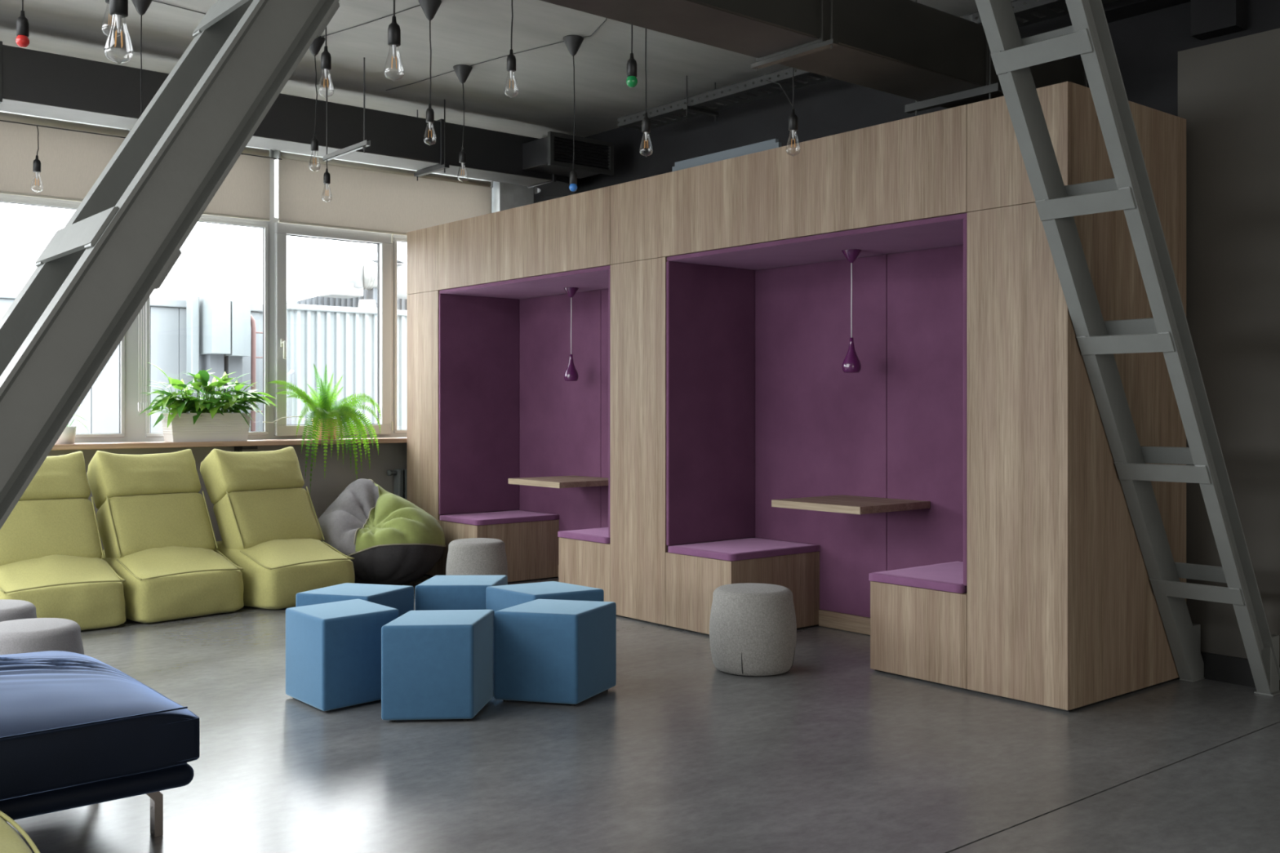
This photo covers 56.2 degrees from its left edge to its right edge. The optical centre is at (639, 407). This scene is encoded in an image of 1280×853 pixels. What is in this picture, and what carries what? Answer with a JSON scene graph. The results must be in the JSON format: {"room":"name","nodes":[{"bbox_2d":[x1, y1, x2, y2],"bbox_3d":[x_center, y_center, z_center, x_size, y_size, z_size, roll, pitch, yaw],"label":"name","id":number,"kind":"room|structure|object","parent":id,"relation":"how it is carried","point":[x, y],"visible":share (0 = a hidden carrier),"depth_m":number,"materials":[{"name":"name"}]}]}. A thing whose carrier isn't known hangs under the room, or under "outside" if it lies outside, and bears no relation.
{"room":"common room","nodes":[
{"label":"common room","id":0,"kind":"room"},
{"bbox_2d":[47,442,407,550],"bbox_3d":[-6.532,0.820,6.506,14.300,1.060,0.240,0,0,-40],"label":"wall window","id":1,"kind":"structure","parent":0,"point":[323,492],"depth_m":9.68,"materials":[{"name":"grey paint"}]},
{"bbox_2d":[0,193,135,443],"bbox_3d":[-4.903,-0.950,7.833,3.100,2.400,0.208,0,0,-40],"label":"window","id":2,"kind":"structure","parent":1,"relation":"attached to","point":[127,344],"depth_m":8.77,"materials":[{"name":"grey plastic"}]},
{"bbox_2d":[51,150,492,452],"bbox_3d":[-6.588,-0.900,6.277,13.920,2.500,0.440,0,0,-40],"label":"window","id":3,"kind":"structure","parent":1,"relation":"attached to","point":[275,233],"depth_m":9.50,"materials":[{"name":"grey plastic"}]},
{"bbox_2d":[0,111,131,201],"bbox_3d":[-4.489,-1.748,8.112,2.001,0.573,0.110,0,0,-40],"label":"roller blind","id":4,"kind":"object","parent":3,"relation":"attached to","point":[72,162],"visible":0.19,"depth_m":8.39,"materials":[{"name":"fabric"}]},
{"bbox_2d":[55,404,88,444],"bbox_3d":[-4.014,0.107,8.346,0.238,0.286,0.332,0,0,20],"label":"potted plant","id":5,"kind":"object","parent":3,"relation":"on","point":[68,436],"visible":0.39,"depth_m":8.30,"materials":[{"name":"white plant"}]},
{"bbox_2d":[137,146,271,413],"bbox_3d":[-3.301,-1.000,9.101,1.011,2.071,0.112,0,0,-40],"label":"roller blind","id":6,"kind":"object","parent":3,"relation":"attached to","point":[244,193],"visible":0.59,"depth_m":9.27,"materials":[{"name":"fabric"}]},
{"bbox_2d":[139,362,277,442],"bbox_3d":[-3.188,-0.041,8.964,1.053,0.581,0.503,0,0,-40],"label":"peace lily","id":7,"kind":"object","parent":3,"relation":"on","point":[206,421],"visible":1,"depth_m":8.87,"materials":[{"name":"green plant"}]},
{"bbox_2d":[160,413,251,442],"bbox_3d":[-3.250,0.144,8.989,0.602,0.212,0.233,0,0,-40],"label":"planter","id":8,"kind":"object","parent":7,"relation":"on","point":[228,426],"depth_m":8.88,"materials":[{"name":"white ceramic"}]},
{"bbox_2d":[263,416,304,422],"bbox_3d":[-2.808,0.092,9.435,0.332,0.051,0.036,0,0,-36],"label":"cord","id":9,"kind":"object","parent":3,"relation":"attached to","point":[288,416],"visible":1,"depth_m":9.45,"materials":[{"name":"white plastic"}]},
{"bbox_2d":[268,364,381,486],"bbox_3d":[-2.510,0.165,9.477,0.904,1.031,0.324,0,0,-40],"label":"potted fern","id":10,"kind":"object","parent":3,"relation":"on","point":[324,428],"visible":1,"depth_m":9.49,"materials":[{"name":"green plant"}]},
{"bbox_2d":[311,418,337,439],"bbox_3d":[-2.510,0.168,9.553,0.204,0.165,0.203,0,0,-40],"label":"pot","id":11,"kind":"object","parent":10,"relation":"on","point":[320,434],"depth_m":9.48,"materials":[{"name":"brown ceramic"}]},
{"bbox_2d":[273,150,493,235],"bbox_3d":[-2.107,-1.748,10.098,1.989,0.573,0.110,0,0,-40],"label":"roller blind","id":12,"kind":"object","parent":3,"relation":"attached to","point":[368,197],"visible":0.8,"depth_m":9.95,"materials":[{"name":"fabric"}]},
{"bbox_2d":[492,181,533,213],"bbox_3d":[-1.205,-1.030,10.994,0.370,2.640,0.270,0,0,-40],"label":"wall column","id":13,"kind":"structure","parent":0,"point":[505,196],"depth_m":10.85,"materials":[{"name":"paint"}]},
{"bbox_2d":[0,0,1039,138],"bbox_3d":[-1.710,-2.450,0.723,14.700,0.200,15.700,0,0,-40],"label":"ceiling","id":14,"kind":"structure","parent":0,"point":[464,32],"depth_m":7.95,"materials":[{"name":"paint"}]},
{"bbox_2d":[15,0,29,47],"bbox_3d":[-2.574,-1.926,5.000,0.132,0.846,0.132,0,0,-40],"label":"pendant","id":15,"kind":"object","parent":14,"relation":"hanging from","point":[22,40],"visible":1,"depth_m":4.98,"materials":[{"name":"grey plastic"}]},
{"bbox_2d":[16,10,28,37],"bbox_3d":[-2.574,-1.602,5.000,0.047,0.106,0.047,0,0,-40],"label":"socket","id":16,"kind":"object","parent":15,"relation":"attached to","point":[22,22],"depth_m":4.98,"materials":[{"name":"black plastic"}]},
{"bbox_2d":[101,0,122,37],"bbox_3d":[-2.026,-1.883,4.600,0.132,0.931,0.132,0,0,-40],"label":"pendant","id":17,"kind":"object","parent":14,"relation":"hanging from","point":[106,1],"visible":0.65,"depth_m":4.59,"materials":[{"name":"grey"}]},
{"bbox_2d":[104,0,133,62],"bbox_3d":[-1.434,-1.647,3.300,0.132,1.404,0.132,0,0,-40],"label":"pendant","id":18,"kind":"object","parent":14,"relation":"hanging from","point":[118,9],"visible":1,"depth_m":3.29,"materials":[{"name":"grey"}]},
{"bbox_2d":[109,0,128,17],"bbox_3d":[-1.434,-1.133,3.300,0.047,0.106,0.047,0,0,-40],"label":"socket","id":19,"kind":"object","parent":18,"relation":"attached to","point":[117,8],"depth_m":3.28,"materials":[{"name":"black plastic"}]},
{"bbox_2d":[131,0,152,114],"bbox_3d":[-2.839,-1.879,6.830,0.132,0.941,0.132,0,0,-40],"label":"pendant","id":20,"kind":"object","parent":14,"relation":"hanging from","point":[141,6],"visible":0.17,"depth_m":6.82,"materials":[{"name":"grey"}]},
{"bbox_2d":[152,0,205,14],"bbox_3d":[-2.500,-2.344,7.208,1.196,0.005,0.024,0,0,-44],"label":"cable","id":21,"kind":"object","parent":14,"relation":"attached to","point":[153,0],"visible":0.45,"depth_m":7.01,"materials":[{"name":"grey plastic"}]},
{"bbox_2d":[0,40,613,197],"bbox_3d":[-5.849,-2.070,5.673,14.273,0.559,1.035,0,0,-40],"label":"ceiling beam","id":22,"kind":"structure","parent":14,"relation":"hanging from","point":[34,82],"depth_m":8.63,"materials":[{"name":"black metal"}]},
{"bbox_2d":[30,125,43,190],"bbox_3d":[-3.876,-1.597,7.708,0.074,0.433,0.074,0,0,-40],"label":"pendant","id":23,"kind":"object","parent":22,"relation":"hanging from","point":[37,162],"visible":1,"depth_m":7.70,"materials":[{"name":"black"}]},
{"bbox_2d":[32,155,40,172],"bbox_3d":[-3.876,-1.569,7.708,0.047,0.106,0.047,0,0,-40],"label":"socket","id":24,"kind":"object","parent":23,"relation":"attached to","point":[37,162],"depth_m":7.69,"materials":[{"name":"black plastic"}]},
{"bbox_2d":[0,120,281,159],"bbox_3d":[-6.302,-1.815,5.685,9.600,0.007,0.008,0,0,-40],"label":"cable","id":25,"kind":"object","parent":22,"relation":"attached to","point":[0,120],"visible":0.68,"depth_m":7.87,"materials":[{"name":"black plastic"}]},
{"bbox_2d":[308,35,324,170],"bbox_3d":[-2.067,-1.923,7.620,0.132,0.851,0.132,0,0,-40],"label":"pendant","id":26,"kind":"object","parent":14,"relation":"hanging from","point":[314,48],"visible":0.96,"depth_m":7.60,"materials":[{"name":"grey plastic"}]},
{"bbox_2d":[311,133,318,151],"bbox_3d":[-2.067,-1.686,7.620,0.047,0.106,0.047,0,0,-40],"label":"socket","id":27,"kind":"object","parent":26,"relation":"attached to","point":[314,141],"depth_m":7.60,"materials":[{"name":"black plastic"}]},
{"bbox_2d":[317,27,333,97],"bbox_3d":[-1.466,-1.898,5.600,0.132,0.902,0.132,0,0,-40],"label":"pendant","id":28,"kind":"object","parent":14,"relation":"hanging from","point":[326,58],"visible":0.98,"depth_m":5.59,"materials":[{"name":"grey"}]},
{"bbox_2d":[320,45,331,70],"bbox_3d":[-1.466,-1.635,5.600,0.047,0.106,0.047,0,0,-40],"label":"socket","id":29,"kind":"object","parent":28,"relation":"attached to","point":[326,58],"depth_m":5.58,"materials":[{"name":"black plastic"}]},
{"bbox_2d":[322,57,370,201],"bbox_3d":[-2.024,-1.900,8.252,0.074,0.898,0.667,0,0,-40],"label":"pendant","id":30,"kind":"object","parent":14,"relation":"hanging from","point":[326,176],"depth_m":8.24,"materials":[{"name":"black metal"}]},
{"bbox_2d":[323,168,330,184],"bbox_3d":[-2.213,-1.639,8.479,0.047,0.106,0.047,0,0,-40],"label":"socket","id":31,"kind":"object","parent":30,"relation":"attached to","point":[326,176],"depth_m":8.46,"materials":[{"name":"black plastic"}]},
{"bbox_2d":[320,4,420,37],"bbox_3d":[-1.635,-2.344,7.275,1.105,0.005,0.018,0,0,39],"label":"cable","id":32,"kind":"object","parent":14,"relation":"attached to","point":[417,5],"visible":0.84,"depth_m":7.27,"materials":[{"name":"grey plastic"}]},
{"bbox_2d":[383,0,404,81],"bbox_3d":[-0.914,-1.782,4.460,0.132,1.135,0.132,0,0,-40],"label":"pendant","id":33,"kind":"object","parent":14,"relation":"hanging from","point":[393,29],"visible":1,"depth_m":4.45,"materials":[{"name":"grey"}]},
{"bbox_2d":[387,16,400,46],"bbox_3d":[-0.914,-1.402,4.460,0.047,0.106,0.047,0,0,-40],"label":"socket","id":34,"kind":"object","parent":33,"relation":"attached to","point":[393,29],"depth_m":4.44,"materials":[{"name":"black plastic"}]},
{"bbox_2d":[417,0,441,142],"bbox_3d":[-1.212,-1.931,6.920,0.132,0.836,0.132,0,0,-40],"label":"pendant","id":35,"kind":"object","parent":14,"relation":"hanging from","point":[429,7],"visible":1,"depth_m":6.90,"materials":[{"name":"grey"}]},
{"bbox_2d":[426,103,434,123],"bbox_3d":[-1.212,-1.701,6.920,0.047,0.106,0.047,0,0,-40],"label":"socket","id":36,"kind":"object","parent":35,"relation":"attached to","point":[429,111],"depth_m":6.90,"materials":[{"name":"black plastic"}]},
{"bbox_2d":[453,64,472,180],"bbox_3d":[-1.223,-1.952,8.270,0.132,0.794,0.132,0,0,-40],"label":"pendant","id":37,"kind":"object","parent":14,"relation":"hanging from","point":[462,71],"visible":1,"depth_m":8.25,"materials":[{"name":"grey plastic"}]},
{"bbox_2d":[459,146,466,163],"bbox_3d":[-1.223,-1.743,8.270,0.047,0.106,0.047,0,0,-40],"label":"socket","id":38,"kind":"object","parent":37,"relation":"attached to","point":[462,153],"depth_m":8.25,"materials":[{"name":"black plastic"}]},
{"bbox_2d":[386,17,607,90],"bbox_3d":[-0.879,-2.344,7.925,0.405,0.005,2.702,0,0,-40],"label":"cable","id":39,"kind":"object","parent":14,"relation":"attached to","point":[606,18],"visible":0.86,"depth_m":8.03,"materials":[{"name":"grey plastic"}]},
{"bbox_2d":[503,0,519,97],"bbox_3d":[-0.643,-1.950,6.000,0.132,0.798,0.132,0,0,-40],"label":"pendant","id":40,"kind":"object","parent":14,"relation":"hanging from","point":[511,59],"visible":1,"depth_m":5.99,"materials":[{"name":"grey plastic"}]},
{"bbox_2d":[506,48,515,71],"bbox_3d":[-0.643,-1.739,6.000,0.047,0.106,0.047,0,0,-40],"label":"socket","id":41,"kind":"object","parent":40,"relation":"attached to","point":[511,59],"depth_m":5.98,"materials":[{"name":"black plastic"}]},
{"bbox_2d":[563,35,583,191],"bbox_3d":[-0.424,-1.862,7.620,0.132,0.974,0.132,0,0,-40],"label":"pendant","id":42,"kind":"object","parent":14,"relation":"hanging from","point":[573,42],"visible":1,"depth_m":7.60,"materials":[{"name":"grey plastic"}]},
{"bbox_2d":[569,167,577,184],"bbox_3d":[-0.424,-1.474,7.620,0.047,0.106,0.047,0,0,-40],"label":"socket","id":43,"kind":"object","parent":42,"relation":"attached to","point":[573,176],"depth_m":7.60,"materials":[{"name":"black plastic"}]},
{"bbox_2d":[626,24,637,87],"bbox_3d":[-0.037,-1.896,5.400,0.132,0.906,0.132,0,0,-40],"label":"pendant","id":44,"kind":"object","parent":14,"relation":"hanging from","point":[631,81],"visible":0.99,"depth_m":5.38,"materials":[{"name":"grey plastic"}]},
{"bbox_2d":[626,53,636,77],"bbox_3d":[-0.037,-1.543,5.400,0.047,0.106,0.047,0,0,-40],"label":"socket","id":45,"kind":"object","parent":44,"relation":"attached to","point":[631,64],"depth_m":5.38,"materials":[{"name":"black plastic"}]},
{"bbox_2d":[639,28,653,156],"bbox_3d":[0.033,-1.854,6.500,0.132,0.990,0.132,0,0,-40],"label":"pendant","id":46,"kind":"object","parent":14,"relation":"hanging from","point":[646,122],"visible":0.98,"depth_m":6.49,"materials":[{"name":"grey"}]},
{"bbox_2d":[641,112,650,133],"bbox_3d":[0.033,-1.547,6.500,0.047,0.106,0.047,0,0,-40],"label":"socket","id":47,"kind":"object","parent":46,"relation":"attached to","point":[646,122],"depth_m":6.48,"materials":[{"name":"black plastic"}]},
{"bbox_2d":[788,67,800,155],"bbox_3d":[0.779,-1.813,6.100,0.132,1.072,0.132,0,0,-40],"label":"pendant","id":48,"kind":"object","parent":14,"relation":"hanging from","point":[793,119],"visible":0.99,"depth_m":6.09,"materials":[{"name":"grey plastic"}]},
{"bbox_2d":[766,80,795,110],"bbox_3d":[0.784,-1.720,6.637,0.053,0.466,1.006,0,0,-1],"label":"cable","id":49,"kind":"object","parent":48,"relation":"attached to","point":[766,80],"visible":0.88,"depth_m":6.70,"materials":[{"name":"black plastic"}]},
{"bbox_2d":[788,109,797,131],"bbox_3d":[0.779,-1.465,6.100,0.047,0.106,0.047,0,0,-40],"label":"socket","id":50,"kind":"object","parent":48,"relation":"attached to","point":[793,119],"depth_m":6.08,"materials":[{"name":"black plastic"}]},
{"bbox_2d":[540,0,1088,115],"bbox_3d":[-1.160,-1.962,3.967,9.291,0.774,0.580,0,0,-40],"label":"beam","id":51,"kind":"structure","parent":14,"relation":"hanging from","point":[933,57],"depth_m":5.62,"materials":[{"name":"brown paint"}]},
{"bbox_2d":[617,0,1117,131],"bbox_3d":[2.006,-2.209,6.686,0.305,0.279,6.500,0,0,-40],"label":"cable tray","id":52,"kind":"object","parent":14,"relation":"hanging from","point":[1046,10],"visible":0.5,"depth_m":8.10,"materials":[{"name":"grey metal"}]},
{"bbox_2d":[7,574,1279,852],"bbox_3d":[-1.597,1.450,0.589,14.700,0.200,15.350,0,0,-40],"label":"floor","id":53,"kind":"structure","parent":0,"point":[831,753],"depth_m":4.52,"materials":[{"name":"concrete"}]},
{"bbox_2d":[0,599,36,622],"bbox_3d":[-3.071,1.134,5.642,0.449,0.432,0.449,0,0,15],"label":"pouf","id":54,"kind":"object","parent":53,"relation":"on","point":[10,610],"visible":0.3,"depth_m":5.60,"materials":[{"name":"grey fabric"}]},
{"bbox_2d":[0,810,39,852],"bbox_3d":[-1.863,0.817,2.676,0.926,1.063,0.746,0,0,-40],"label":"lounge chair","id":55,"kind":"object","parent":53,"relation":"on","point":[11,842],"visible":1,"depth_m":2.93,"materials":[{"name":"fabric"}]},
{"bbox_2d":[0,617,84,655],"bbox_3d":[-2.620,1.134,5.133,0.449,0.432,0.449,0,0,15],"label":"pouf","id":56,"kind":"object","parent":53,"relation":"on","point":[35,634],"visible":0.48,"depth_m":5.03,"materials":[{"name":"grey fabric"}]},
{"bbox_2d":[0,451,125,631],"bbox_3d":[-3.709,0.816,7.457,0.741,1.064,0.922,0,0,-44],"label":"lounge chair","id":57,"kind":"object","parent":53,"relation":"on","point":[51,552],"visible":0.77,"depth_m":7.37,"materials":[{"name":"fabric"}]},
{"bbox_2d":[0,650,199,837],"bbox_3d":[-2.310,1.078,3.582,1.597,0.542,1.228,0,0,-40],"label":"sofa","id":58,"kind":"object","parent":53,"relation":"on","point":[77,730],"visible":1,"depth_m":3.50,"materials":[{"name":"blue fabric"}]},
{"bbox_2d":[86,448,244,622],"bbox_3d":[-3.169,0.816,7.972,0.934,1.065,0.762,0,0,43],"label":"lounge chair","id":59,"kind":"object","parent":53,"relation":"on","point":[155,526],"visible":0.92,"depth_m":7.85,"materials":[{"name":"fabric"}]},
{"bbox_2d":[0,0,339,529],"bbox_3d":[-1.067,-0.499,2.548,2.465,3.697,0.480,0,0,-40],"label":"ladder","id":60,"kind":"object","parent":53,"relation":"on","point":[96,273],"visible":1,"depth_m":2.43,"materials":[{"name":"grey metal"}]},
{"bbox_2d":[200,446,355,609],"bbox_3d":[-2.564,0.817,8.463,0.931,1.063,0.753,0,0,38],"label":"lounge chair","id":61,"kind":"object","parent":53,"relation":"on","point":[268,528],"visible":0.88,"depth_m":8.33,"materials":[{"name":"fabric"}]},
{"bbox_2d":[285,599,399,712],"bbox_3d":[-1.384,1.141,5.571,0.400,0.418,0.449,0,0,-40],"label":"stool","id":62,"kind":"object","parent":53,"relation":"on","point":[333,650],"visible":0.91,"depth_m":5.41,"materials":[{"name":"blue fabric"}]},
{"bbox_2d":[295,582,413,616],"bbox_3d":[-1.458,1.141,6.160,0.462,0.418,0.398,0,0,16],"label":"stool","id":63,"kind":"object","parent":53,"relation":"on","point":[401,597],"visible":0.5,"depth_m":6.09,"materials":[{"name":"blue fabric"}]},
{"bbox_2d":[316,478,445,585],"bbox_3d":[-1.992,0.947,9.143,1.013,0.801,0.972,0,0,-12],"label":"bean bag","id":64,"kind":"object","parent":53,"relation":"on","point":[391,540],"visible":0.77,"depth_m":8.85,"materials":[{"name":"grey fabric"}]},
{"bbox_2d":[386,468,407,500],"bbox_3d":[-1.854,0.930,10.146,0.612,0.840,0.100,0,0,-40],"label":"radiator","id":65,"kind":"object","parent":53,"relation":"on","point":[400,475],"visible":0.14,"depth_m":9.98,"materials":[{"name":"grey metal"}]},
{"bbox_2d":[381,609,494,722],"bbox_3d":[-0.890,1.141,5.338,0.388,0.418,0.474,0,0,6],"label":"stool","id":66,"kind":"object","parent":53,"relation":"on","point":[436,664],"visible":1,"depth_m":5.14,"materials":[{"name":"blue fabric"}]},
{"bbox_2d":[414,575,507,610],"bbox_3d":[-0.960,1.141,6.491,0.449,0.418,0.400,0,0,-1],"label":"stool","id":67,"kind":"object","parent":53,"relation":"on","point":[437,593],"visible":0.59,"depth_m":6.29,"materials":[{"name":"blue fabric"}]},
{"bbox_2d":[445,537,507,576],"bbox_3d":[-1.142,1.134,8.396,0.429,0.432,0.429,0,0,15],"label":"pouf","id":68,"kind":"object","parent":53,"relation":"on","point":[470,556],"visible":0.55,"depth_m":8.23,"materials":[{"name":"grey fabric"}]},
{"bbox_2d":[485,581,604,612],"bbox_3d":[-0.495,1.141,6.215,0.423,0.418,0.468,0,0,-40],"label":"stool","id":69,"kind":"object","parent":53,"relation":"on","point":[499,597],"visible":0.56,"depth_m":6.14,"materials":[{"name":"blue fabric"}]},
{"bbox_2d":[493,599,616,706],"bbox_3d":[-0.391,1.141,5.630,0.394,0.418,0.482,0,0,25],"label":"stool","id":70,"kind":"object","parent":53,"relation":"on","point":[546,651],"visible":1,"depth_m":5.46,"materials":[{"name":"blue fabric"}]},
{"bbox_2d":[709,582,796,676],"bbox_3d":[0.582,1.134,6.188,0.449,0.432,0.449,0,0,40],"label":"pouf","id":71,"kind":"object","parent":53,"relation":"on","point":[753,626],"visible":1,"depth_m":6.01,"materials":[{"name":"grey fabric"}]},
{"bbox_2d":[407,81,1186,711],"bbox_3d":[0.408,-0.047,7.929,1.098,2.794,5.943,0,0,-40],"label":"booth","id":72,"kind":"object","parent":53,"relation":"on","point":[712,399],"visible":0.89,"depth_m":7.06,"materials":[{"name":"brown wood"}]},
{"bbox_2d":[439,510,559,525],"bbox_3d":[-1.111,0.867,9.480,0.764,0.046,0.560,0,0,-40],"label":"seat cushion","id":73,"kind":"object","parent":72,"relation":"on","point":[516,516],"visible":1,"depth_m":9.35,"materials":[{"name":"purple fabric"}]},
{"bbox_2d":[564,287,578,381],"bbox_3d":[-0.517,-0.552,9.021,0.112,0.700,0.112,0,0,-40],"label":"pendant lamp","id":74,"kind":"object","parent":72,"relation":"hanging from","point":[571,374],"visible":1,"depth_m":8.99,"materials":[{"name":"purple ceramic"}]},
{"bbox_2d":[557,527,610,543],"bbox_3d":[-0.099,0.867,8.267,0.766,0.046,0.550,0,0,-40],"label":"seat cushion","id":75,"kind":"object","parent":72,"relation":"on","point":[593,535],"visible":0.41,"depth_m":8.08,"materials":[{"name":"purple fabric"}]},
{"bbox_2d":[671,138,781,171],"bbox_3d":[0.526,-1.508,7.492,0.025,0.191,0.955,0,0,-40],"label":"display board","id":76,"kind":"object","parent":72,"relation":"on","point":[774,143],"visible":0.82,"depth_m":7.45,"materials":[{"name":"grey metal"}]},
{"bbox_2d":[667,537,819,560],"bbox_3d":[0.641,0.867,7.379,0.764,0.046,0.562,0,0,-40],"label":"seat cushion","id":77,"kind":"object","parent":72,"relation":"on","point":[750,548],"visible":1,"depth_m":7.25,"materials":[{"name":"purple fabric"}]},
{"bbox_2d":[841,248,861,373],"bbox_3d":[1.212,-0.552,6.870,0.112,0.700,0.112,0,0,-40],"label":"pendant lamp","id":78,"kind":"object","parent":72,"relation":"hanging from","point":[851,362],"visible":1,"depth_m":6.84,"materials":[{"name":"purple ceramic"}]},
{"bbox_2d":[868,561,967,593],"bbox_3d":[1.643,0.867,6.177,0.764,0.046,0.563,0,0,-40],"label":"seat cushion","id":79,"kind":"object","parent":72,"relation":"on","point":[947,576],"visible":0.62,"depth_m":6.04,"materials":[{"name":"purple fabric"}]},
{"bbox_2d":[975,0,1279,696],"bbox_3d":[2.046,-0.499,5.133,2.249,3.697,0.443,0,0,-40],"label":"ladder","id":80,"kind":"object","parent":53,"relation":"on","point":[1089,36],"visible":1,"depth_m":5.18,"materials":[{"name":"grey metal"}]},
{"bbox_2d":[533,0,1279,203],"bbox_3d":[3.859,-0.500,5.366,0.200,3.700,15.700,0,0,-40],"label":"wall","id":81,"kind":"structure","parent":0,"point":[1147,46],"depth_m":8.21,"materials":[{"name":"black paint"}]},
{"bbox_2d":[1102,0,1246,39],"bbox_3d":[2.937,-2.140,6.159,0.200,0.420,1.300,0,0,-40],"label":"beam","id":82,"kind":"structure","parent":81,"relation":"attached to","point":[1210,19],"depth_m":6.19,"materials":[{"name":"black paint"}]},
{"bbox_2d":[1177,27,1279,663],"bbox_3d":[5.771,-0.230,2.683,0.300,3.160,9.130,0,0,-40],"label":"wall partition","id":83,"kind":"structure","parent":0,"point":[1228,91],"depth_m":5.87,"materials":[{"name":"beige paint"}]},
{"bbox_2d":[1200,651,1279,690],"bbox_3d":[5.608,1.285,2.632,0.015,0.130,8.860,0,0,-40],"label":"baseboard","id":84,"kind":"structure","parent":83,"relation":"attached to","point":[1220,668],"depth_m":5.88,"materials":[{"name":"black"}]},
{"bbox_3d":[-6.709,-2.250,6.430,13.930,0.200,0.230,0,0,-40],"label":"lintel","id":85,"kind":"object","parent":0,"visible":0},
{"bbox_2d":[0,111,486,181],"bbox_3d":[-6.631,-2.094,6.313,13.900,0.112,0.130,0,0,-40],"label":"trim","id":86,"kind":"structure","parent":85,"relation":"attached to","point":[0,111],"depth_m":9.56,"materials":[{"name":"grey plastic"}]},
{"label":"outside","id":87,"kind":"structure","parent":0,"visible":0},
{"bbox_3d":[-24.147,1.750,44.576,100.000,0.200,80.600,0,0,-40],"label":"ground","id":88,"kind":"structure","parent":87,"visible":0},
{"bbox_2d":[0,288,262,443],"bbox_3d":[-14.986,0.113,12.211,20.620,3.075,6.050,0,0,-40],"label":"building","id":89,"kind":"structure","parent":88,"relation":"on","point":[100,409],"depth_m":15.60,"materials":[{"name":"white"}]},
{"bbox_2d":[186,282,250,413],"bbox_3d":[-5.529,0.000,15.571,0.650,3.300,0.800,0,0,-40],"label":"vent housing","id":90,"kind":"object","parent":88,"relation":"on","point":[218,317],"visible":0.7,"depth_m":15.37,"materials":[{"name":"metal"}]},
{"bbox_2d":[250,314,266,439],"bbox_3d":[-4.975,0.200,16.033,0.624,2.900,0.064,0,0,-40],"label":"ladder","id":91,"kind":"object","parent":88,"relation":"on","point":[253,329],"visible":0.27,"depth_m":15.88,"materials":[{"name":"red"}]},
{"bbox_2d":[262,288,407,439],"bbox_3d":[-5.112,-0.850,24.362,5.650,4.400,4.030,0,0,-40],"label":"building","id":92,"kind":"structure","parent":88,"relation":"on","point":[402,304],"depth_m":21.55,"materials":[{"name":"grey"}]},
{"bbox_2d":[286,303,407,439],"bbox_3d":[-2.102,0.190,16.648,6.105,2.920,0.535,0,0,-40],"label":"corrugated fence","id":93,"kind":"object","parent":88,"relation":"on","point":[343,339],"visible":0.12,"depth_m":15.04,"materials":[{"name":"metal"}]},
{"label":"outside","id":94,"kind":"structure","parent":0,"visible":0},
{"bbox_2d":[318,244,407,308],"bbox_3d":[-4.349,-2.310,21.105,2.050,1.880,1.610,0,0,-40],"label":"ventilator","id":95,"kind":"object","parent":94,"point":[362,276],"visible":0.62,"depth_m":20.93,"materials":[{"name":"grey metal"}]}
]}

